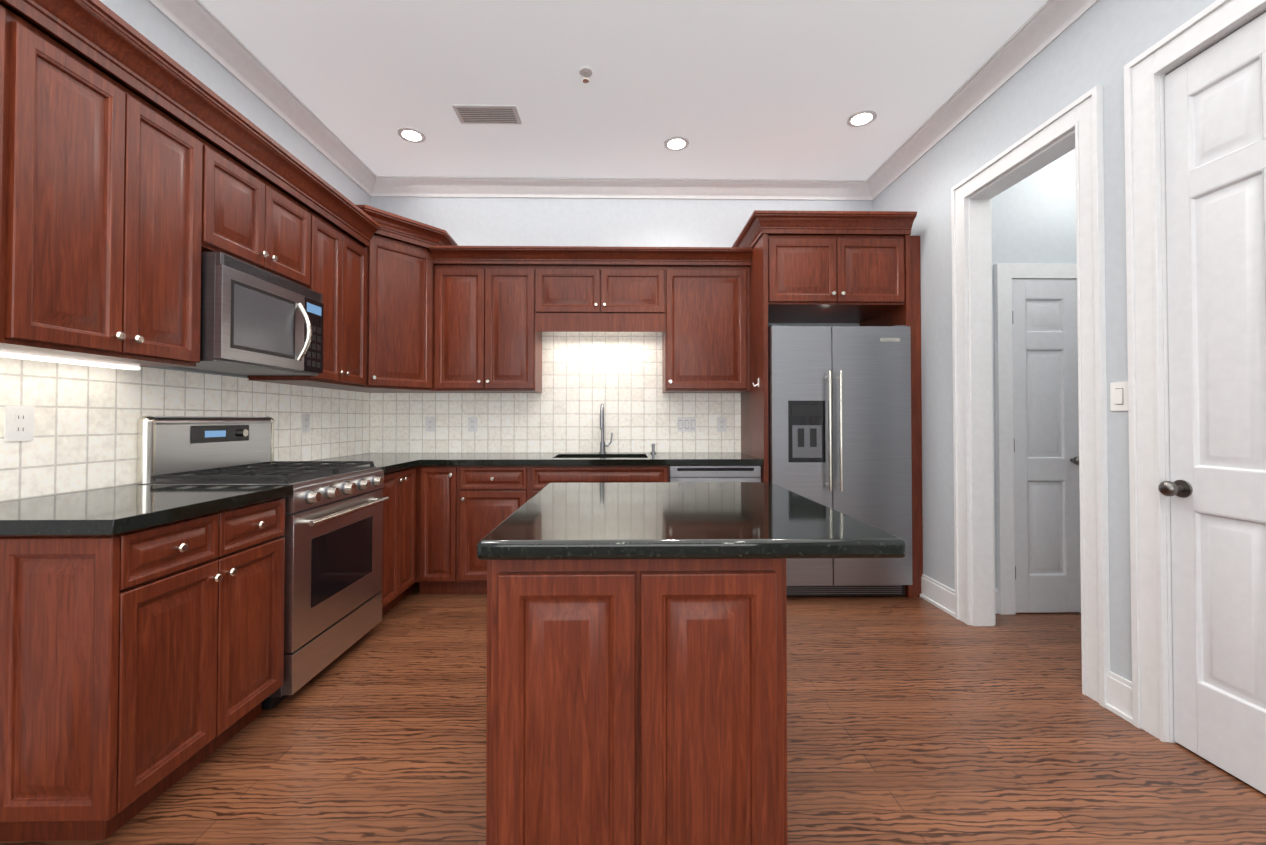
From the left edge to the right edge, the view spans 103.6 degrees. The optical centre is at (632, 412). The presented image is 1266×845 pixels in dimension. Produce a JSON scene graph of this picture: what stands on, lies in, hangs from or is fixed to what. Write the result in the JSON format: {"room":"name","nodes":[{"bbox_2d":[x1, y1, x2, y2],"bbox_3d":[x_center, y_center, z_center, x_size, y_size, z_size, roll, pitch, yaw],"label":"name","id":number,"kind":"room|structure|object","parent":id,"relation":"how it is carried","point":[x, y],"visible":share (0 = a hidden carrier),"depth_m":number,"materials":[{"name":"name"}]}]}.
{"room":"kitchen","nodes":[
{"label":"kitchen","id":0,"kind":"room"},
{"bbox_2d":[99,0,370,484],"bbox_3d":[-2.072,-0.336,0.855,0.120,3.050,6.330,0,-1,-1],"label":"wall","id":1,"kind":"structure","parent":0,"point":[148,20],"depth_m":2.49,"materials":[{"name":"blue paint"}]},
{"bbox_2d":[4,406,33,440],"bbox_3d":[-2.015,0.035,1.636,0.007,0.115,0.075,0,-1,-1],"label":"electrical outlet plate","id":2,"kind":"object","parent":1,"relation":"attached to","point":[19,423],"depth_m":1.63,"materials":[{"name":"white plastic"}]},
{"bbox_2d":[0,0,135,363],"bbox_3d":[-1.856,-0.716,1.489,0.329,1.059,0.343,0,-1,-1],"label":"upper cabinet","id":3,"kind":"object","parent":1,"relation":"attached to","point":[68,74],"depth_m":1.49,"materials":[{"name":"brown wood"}]},
{"bbox_2d":[0,352,139,369],"bbox_3d":[-1.957,-0.178,1.670,0.040,0.011,0.580,0,-1,-1],"label":"under-cabinet light","id":4,"kind":"object","parent":3,"relation":"attached to","point":[41,358],"visible":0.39,"depth_m":1.69,"materials":[{"name":"white plastic"}]},
{"bbox_2d":[116,40,211,366],"bbox_3d":[-1.861,-0.712,1.814,0.329,1.059,0.307,0,-1,-1],"label":"upper cabinet","id":5,"kind":"object","parent":1,"relation":"attached to","point":[138,172],"depth_m":1.82,"materials":[{"name":"brown wood"}]},
{"bbox_2d":[0,357,371,501],"bbox_3d":[-2.036,0.057,2.485,0.007,0.480,2.760,0,-1,-1],"label":"backsplash","id":6,"kind":"structure","parent":1,"relation":"attached to","point":[86,418],"depth_m":1.96,"materials":[{"name":"tile"}]},
{"bbox_2d":[212,100,271,272],"bbox_3d":[-1.867,-0.950,2.140,0.329,0.574,0.339,0,-1,-1],"label":"upper cabinet","id":7,"kind":"object","parent":1,"relation":"attached to","point":[241,161],"depth_m":2.16,"materials":[{"name":"brown wood"}]},
{"bbox_2d":[174,252,323,375],"bbox_3d":[-1.803,-0.415,2.304,0.463,0.434,0.669,0,-1,-1],"label":"microwave","id":8,"kind":"object","parent":7,"relation":"attached to","point":[255,321],"visible":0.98,"depth_m":2.18,"materials":[{"name":"silver metal"}]},
{"bbox_2d":[147,0,382,196],"bbox_3d":[-1.963,-1.801,0.877,0.098,0.117,6.090,0,-1,-1],"label":"crown molding","id":9,"kind":"structure","parent":1,"relation":"attached to","point":[191,17],"depth_m":2.67,"materials":[{"name":"white wood"}]},
{"bbox_2d":[272,148,315,290],"bbox_3d":[-1.873,-0.945,2.480,0.329,0.574,0.340,0,-1,-1],"label":"upper cabinet","id":10,"kind":"object","parent":1,"relation":"attached to","point":[293,191],"depth_m":2.50,"materials":[{"name":"brown wood"}]},
{"bbox_2d":[248,180,347,387],"bbox_3d":[-1.878,-0.698,2.791,0.329,1.059,0.289,0,-1,-1],"label":"upper cabinet","id":11,"kind":"object","parent":1,"relation":"attached to","point":[331,212],"depth_m":2.83,"materials":[{"name":"brown wood"}]},
{"bbox_2d":[301,414,309,431],"bbox_3d":[-2.040,0.066,3.106,0.007,0.115,0.075,0,-1,-1],"label":"electrical outlet plate","id":12,"kind":"object","parent":1,"relation":"attached to","point":[305,426],"depth_m":3.10,"materials":[{"name":"white plastic"}]},
{"bbox_2d":[344,208,367,387],"bbox_3d":[-1.883,-0.694,3.082,0.329,1.059,0.294,0,-1,-1],"label":"upper cabinet","id":13,"kind":"object","parent":1,"relation":"attached to","point":[356,318],"depth_m":3.10,"materials":[{"name":"brown wood"}]},
{"bbox_2d":[327,208,451,392],"bbox_3d":[-1.748,-0.733,3.571,0.617,1.150,0.677,0,-1,-1],"label":"upper cabinet","id":14,"kind":"object","parent":1,"relation":"attached to","point":[391,237],"depth_m":3.35,"materials":[{"name":"brown wood"}]},
{"bbox_2d":[371,197,872,326],"bbox_3d":[-0.014,-0.292,3.995,4.105,3.050,0.120,0,-1,-1],"label":"wall","id":15,"kind":"structure","parent":0,"point":[484,221],"depth_m":3.95,"materials":[{"name":"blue paint"}]},
{"bbox_2d":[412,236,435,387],"bbox_3d":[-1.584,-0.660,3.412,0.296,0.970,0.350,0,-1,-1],"label":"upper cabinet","id":16,"kind":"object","parent":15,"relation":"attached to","point":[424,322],"depth_m":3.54,"materials":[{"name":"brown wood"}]},
{"bbox_2d":[425,417,434,431],"bbox_3d":[-1.585,0.092,3.891,0.075,0.115,0.007,0,-1,-1],"label":"electrical outlet plate","id":17,"kind":"object","parent":15,"relation":"attached to","point":[429,421],"depth_m":3.89,"materials":[{"name":"white plastic"}]},
{"bbox_2d":[432,248,491,392],"bbox_3d":[-1.258,-0.665,3.752,0.368,1.020,0.329,0,-1,-1],"label":"upper cabinet","id":18,"kind":"object","parent":15,"relation":"attached to","point":[461,273],"depth_m":3.59,"materials":[{"name":"brown wood"}]},
{"bbox_2d":[468,417,477,431],"bbox_3d":[-1.255,0.092,3.897,0.075,0.115,0.007,0,-1,-1],"label":"electrical outlet plate","id":19,"kind":"object","parent":15,"relation":"attached to","point":[472,421],"depth_m":3.90,"materials":[{"name":"white plastic"}]},
{"bbox_2d":[484,248,543,392],"bbox_3d":[-0.893,-0.665,3.758,0.362,1.020,0.329,0,-1,-1],"label":"upper cabinet","id":20,"kind":"object","parent":15,"relation":"attached to","point":[512,331],"depth_m":3.60,"materials":[{"name":"brown wood"}]},
{"bbox_2d":[372,332,740,452],"bbox_3d":[-0.606,-0.190,3.920,2.918,1.015,0.007,0,-1,-1],"label":"backsplash","id":21,"kind":"structure","parent":15,"relation":"attached to","point":[582,371],"depth_m":3.92,"materials":[{"name":"tile"}]},
{"bbox_2d":[536,248,667,327],"bbox_3d":[-0.239,-0.937,3.774,0.947,0.475,0.329,0,-1,-1],"label":"upper cabinet","id":22,"kind":"object","parent":15,"relation":"attached to","point":[576,287],"depth_m":3.61,"materials":[{"name":"brown wood"}]},
{"bbox_2d":[379,176,866,199],"bbox_3d":[-0.070,-1.759,3.906,3.750,0.117,0.098,0,-1,-1],"label":"crown molding","id":23,"kind":"structure","parent":15,"relation":"attached to","point":[389,186],"depth_m":3.90,"materials":[{"name":"white wood"}]},
{"bbox_2d":[677,417,695,431],"bbox_3d":[0.425,0.093,3.925,0.150,0.115,0.010,0,-1,-1],"label":"electrical outlet plate","id":24,"kind":"object","parent":15,"relation":"attached to","point":[684,424],"depth_m":3.92,"materials":[{"name":"white plastic"}]},
{"bbox_2d":[660,248,751,392],"bbox_3d":[0.544,-0.665,3.783,0.620,1.020,0.329,0,-1,-1],"label":"upper cabinet","id":25,"kind":"object","parent":15,"relation":"attached to","point":[705,330],"depth_m":3.62,"materials":[{"name":"brown wood"}]},
{"bbox_2d":[717,417,725,431],"bbox_3d":[0.700,0.093,3.931,0.075,0.115,0.007,0,-1,-1],"label":"electrical outlet plate","id":26,"kind":"object","parent":15,"relation":"attached to","point":[721,421],"depth_m":3.93,"materials":[{"name":"white plastic"}]},
{"bbox_2d":[199,0,1047,179],"bbox_3d":[0.712,-1.890,0.925,5.690,0.060,6.330,0,-1,-1],"label":"ceiling","id":27,"kind":"structure","parent":0,"point":[756,89],"depth_m":2.71,"materials":[{"name":"white paint"}]},
{"bbox_2d":[397,127,425,142],"bbox_3d":[-1.454,-1.822,3.272,0.170,0.009,0.170,0,-1,-1],"label":"recessed light","id":28,"kind":"object","parent":27,"relation":"in","point":[410,134],"visible":1,"depth_m":3.26,"materials":[{"name":"white glass"}]},
{"bbox_2d":[452,104,521,123],"bbox_3d":[-0.890,-1.825,3.051,0.380,0.010,0.180,0,-1,-1],"label":"ceiling vent","id":29,"kind":"object","parent":27,"relation":"in","point":[487,114],"visible":1,"depth_m":3.04,"materials":[{"name":"white metal"}]},
{"bbox_2d":[579,66,591,82],"bbox_3d":[-0.253,-1.807,2.672,0.070,0.056,0.070,0,-1,-1],"label":"sprinkler","id":30,"kind":"object","parent":27,"relation":"attached to","point":[585,72],"visible":0.96,"depth_m":2.66,"materials":[{"name":"silver metal"}]},
{"bbox_2d":[664,136,688,150],"bbox_3d":[0.295,-1.821,3.372,0.170,0.009,0.170,0,-1,-1],"label":"recessed light","id":31,"kind":"object","parent":27,"relation":"in","point":[676,143],"visible":1,"depth_m":3.36,"materials":[{"name":"white glass"}]},
{"bbox_2d":[847,109,876,126],"bbox_3d":[1.420,-1.825,3.091,0.170,0.009,0.170,0,-1,-1],"label":"recessed light","id":32,"kind":"object","parent":27,"relation":"in","point":[861,118],"visible":1,"depth_m":3.08,"materials":[{"name":"white glass"}]},
{"bbox_2d":[0,585,1265,844],"bbox_3d":[0.712,1.220,0.881,5.690,0.060,6.330,0,-1,-1],"label":"floor","id":33,"kind":"structure","parent":0,"point":[916,721],"depth_m":1.76,"materials":[{"name":"brown wood"}]},
{"bbox_2d":[0,497,284,840],"bbox_3d":[-1.707,0.764,1.656,0.634,0.874,0.684,0,-1,-1],"label":"base cabinet","id":34,"kind":"object","parent":33,"relation":"on","point":[140,669],"depth_m":1.39,"materials":[{"name":"brown wood"}]},
{"bbox_2d":[0,485,292,534],"bbox_3d":[-1.694,0.306,1.651,0.657,0.040,0.708,0,-1,-1],"label":"countertop","id":35,"kind":"structure","parent":34,"relation":"on","point":[115,510],"depth_m":1.52,"materials":[{"name":"stone"}]},
{"bbox_2d":[133,415,388,708],"bbox_3d":[-1.677,0.614,2.384,0.701,1.194,0.754,0,-1,-1],"label":"range","id":36,"kind":"object","parent":33,"relation":"on","point":[333,536],"visible":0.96,"depth_m":2.25,"materials":[{"name":"silver metal"}]},
{"bbox_2d":[380,466,419,614],"bbox_3d":[-1.730,0.783,3.005,0.634,0.874,0.482,0,-1,-1],"label":"base cabinet","id":37,"kind":"object","parent":33,"relation":"on","point":[401,513],"depth_m":3.04,"materials":[{"name":"brown wood"}]},
{"bbox_2d":[314,457,423,473],"bbox_3d":[-1.717,0.325,3.009,0.659,0.040,0.478,0,-1,-1],"label":"countertop","id":38,"kind":"structure","parent":37,"relation":"on","point":[388,464],"depth_m":3.19,"materials":[{"name":"stone"}]},
{"bbox_2d":[420,466,459,593],"bbox_3d":[-1.303,0.791,3.586,0.283,0.874,0.619,0,-1,-1],"label":"base cabinet","id":39,"kind":"object","parent":33,"relation":"on","point":[439,485],"depth_m":3.28,"materials":[{"name":"brown wood"}]},
{"bbox_2d":[460,466,547,593],"bbox_3d":[-0.926,0.791,3.592,0.472,0.874,0.619,0,-1,-1],"label":"base cabinet","id":40,"kind":"object","parent":33,"relation":"on","point":[489,495],"depth_m":3.29,"materials":[{"name":"brown wood"}]},
{"bbox_2d":[344,453,762,465],"bbox_3d":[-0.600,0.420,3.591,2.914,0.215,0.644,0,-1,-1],"label":"countertop","id":41,"kind":"structure","parent":40,"relation":"on","point":[430,459],"depth_m":3.35,"materials":[{"name":"stone"}]},
{"bbox_2d":[599,403,612,453],"bbox_3d":[-0.208,0.121,3.773,0.108,0.388,0.196,0,-1,-1],"label":"faucet","id":42,"kind":"object","parent":41,"relation":"on","point":[603,445],"visible":1,"depth_m":3.82,"materials":[{"name":"silver metal"}]},
{"bbox_2d":[650,443,655,453],"bbox_3d":[0.156,0.276,3.826,0.044,0.081,0.083,0,-1,-1],"label":"soap dispenser","id":43,"kind":"object","parent":41,"relation":"on","point":[653,448],"visible":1,"depth_m":3.83,"materials":[{"name":"silver metal"}]},
{"bbox_2d":[532,481,667,496],"bbox_3d":[-0.227,0.883,3.603,0.925,0.690,0.619,0,-1,-1],"label":"base cabinet","id":44,"kind":"object","parent":33,"relation":"on","point":[538,487],"depth_m":3.31,"materials":[{"name":"brown wood"}]},
{"bbox_2d":[486,559,787,844],"bbox_3d":[0.003,0.764,1.575,0.696,0.871,0.952,0,-1,-1],"label":"kitchen island","id":45,"kind":"object","parent":33,"relation":"on","point":[636,701],"visible":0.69,"depth_m":1.10,"materials":[{"name":"brown wood"}]},
{"bbox_2d":[477,482,905,559],"bbox_3d":[0.123,0.306,1.584,0.941,0.043,1.010,0,-1,-1],"label":"island countertop","id":46,"kind":"structure","parent":45,"relation":"on","point":[668,520],"depth_m":1.22,"materials":[{"name":"stone"}]},
{"bbox_2d":[669,465,760,481],"bbox_3d":[0.547,0.793,3.575,0.612,0.868,0.629,0,-1,-1],"label":"dishwasher","id":47,"kind":"object","parent":33,"relation":"on","point":[714,473],"visible":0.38,"depth_m":3.32,"materials":[{"name":"silver metal"}]},
{"bbox_2d":[732,210,922,597],"bbox_3d":[1.351,-0.038,3.584,1.144,2.532,0.737,0,-1,-1],"label":"surround","id":48,"kind":"object","parent":33,"relation":"on","point":[862,268],"visible":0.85,"depth_m":3.31,"materials":[{"name":"brown wood"}]},
{"bbox_2d":[768,325,911,595],"bbox_3d":[1.351,0.319,3.545,0.910,1.777,0.751,0,-1,-1],"label":"refrigerator","id":49,"kind":"object","parent":33,"relation":"on","point":[839,418],"visible":0.77,"depth_m":3.23,"materials":[{"name":"silver metal"}]},
{"bbox_2d":[991,149,1076,612],"bbox_3d":[2.727,-0.304,3.123,1.345,3.050,0.120,0,-1,-1],"label":"wall","id":50,"kind":"structure","parent":0,"point":[1033,217],"depth_m":3.07,"materials":[{"name":"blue paint"}]},
{"bbox_2d":[1012,279,1080,612],"bbox_3d":[2.512,0.198,3.006,0.411,2.028,0.091,0,-1,-1],"label":"hall door","id":51,"kind":"structure","parent":50,"relation":"in","point":[1046,451],"depth_m":3.03,"materials":[{"name":"white paint"}]},
{"bbox_2d":[873,0,1265,683],"bbox_3d":[2.032,-0.335,0.926,0.120,3.050,6.090,0,-1,-1],"label":"wall","id":52,"kind":"structure","parent":0,"point":[1103,42],"depth_m":2.35,"materials":[{"name":"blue paint"}]},
{"bbox_2d":[920,574,954,617],"bbox_3d":[1.915,1.151,3.452,0.026,0.150,0.995,0,-1,-1],"label":"baseboard","id":53,"kind":"structure","parent":52,"relation":"attached to","point":[942,597],"depth_m":3.13,"materials":[{"name":"white wood"}]},
{"bbox_2d":[863,0,1098,199],"bbox_3d":[1.922,-1.800,0.944,0.098,0.117,6.090,0,-1,-1],"label":"crown molding","id":54,"kind":"structure","parent":52,"relation":"attached to","point":[1034,35],"depth_m":2.67,"materials":[{"name":"white wood"}]},
{"bbox_2d":[951,86,1109,707],"bbox_3d":[2.000,-0.070,2.512,0.165,2.564,0.919,0,-1,-1],"label":"door frame","id":55,"kind":"structure","parent":52,"relation":"attached to","point":[1078,123],"depth_m":2.84,"materials":[{"name":"white wood"}]},
{"bbox_2d":[1110,381,1127,410],"bbox_3d":[1.948,-0.065,1.994,0.010,0.115,0.075,0,-1,-1],"label":"switch plate","id":56,"kind":"object","parent":52,"relation":"attached to","point":[1118,396],"visible":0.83,"depth_m":1.99,"materials":[{"name":"white plastic"}]},
{"bbox_2d":[1124,0,1265,742],"bbox_3d":[1.990,-0.084,1.520,0.112,2.564,0.837,0,-1,-1],"label":"door frame","id":57,"kind":"structure","parent":52,"relation":"attached to","point":[1144,97],"depth_m":1.86,"materials":[{"name":"white wood"}]},
{"bbox_2d":[1158,11,1265,793],"bbox_3d":[1.954,-0.034,1.518,0.109,2.449,0.620,0,-1,-1],"label":"pantry door","id":58,"kind":"structure","parent":52,"relation":"in","point":[1215,100],"depth_m":1.68,"materials":[{"name":"white paint"}]}
]}

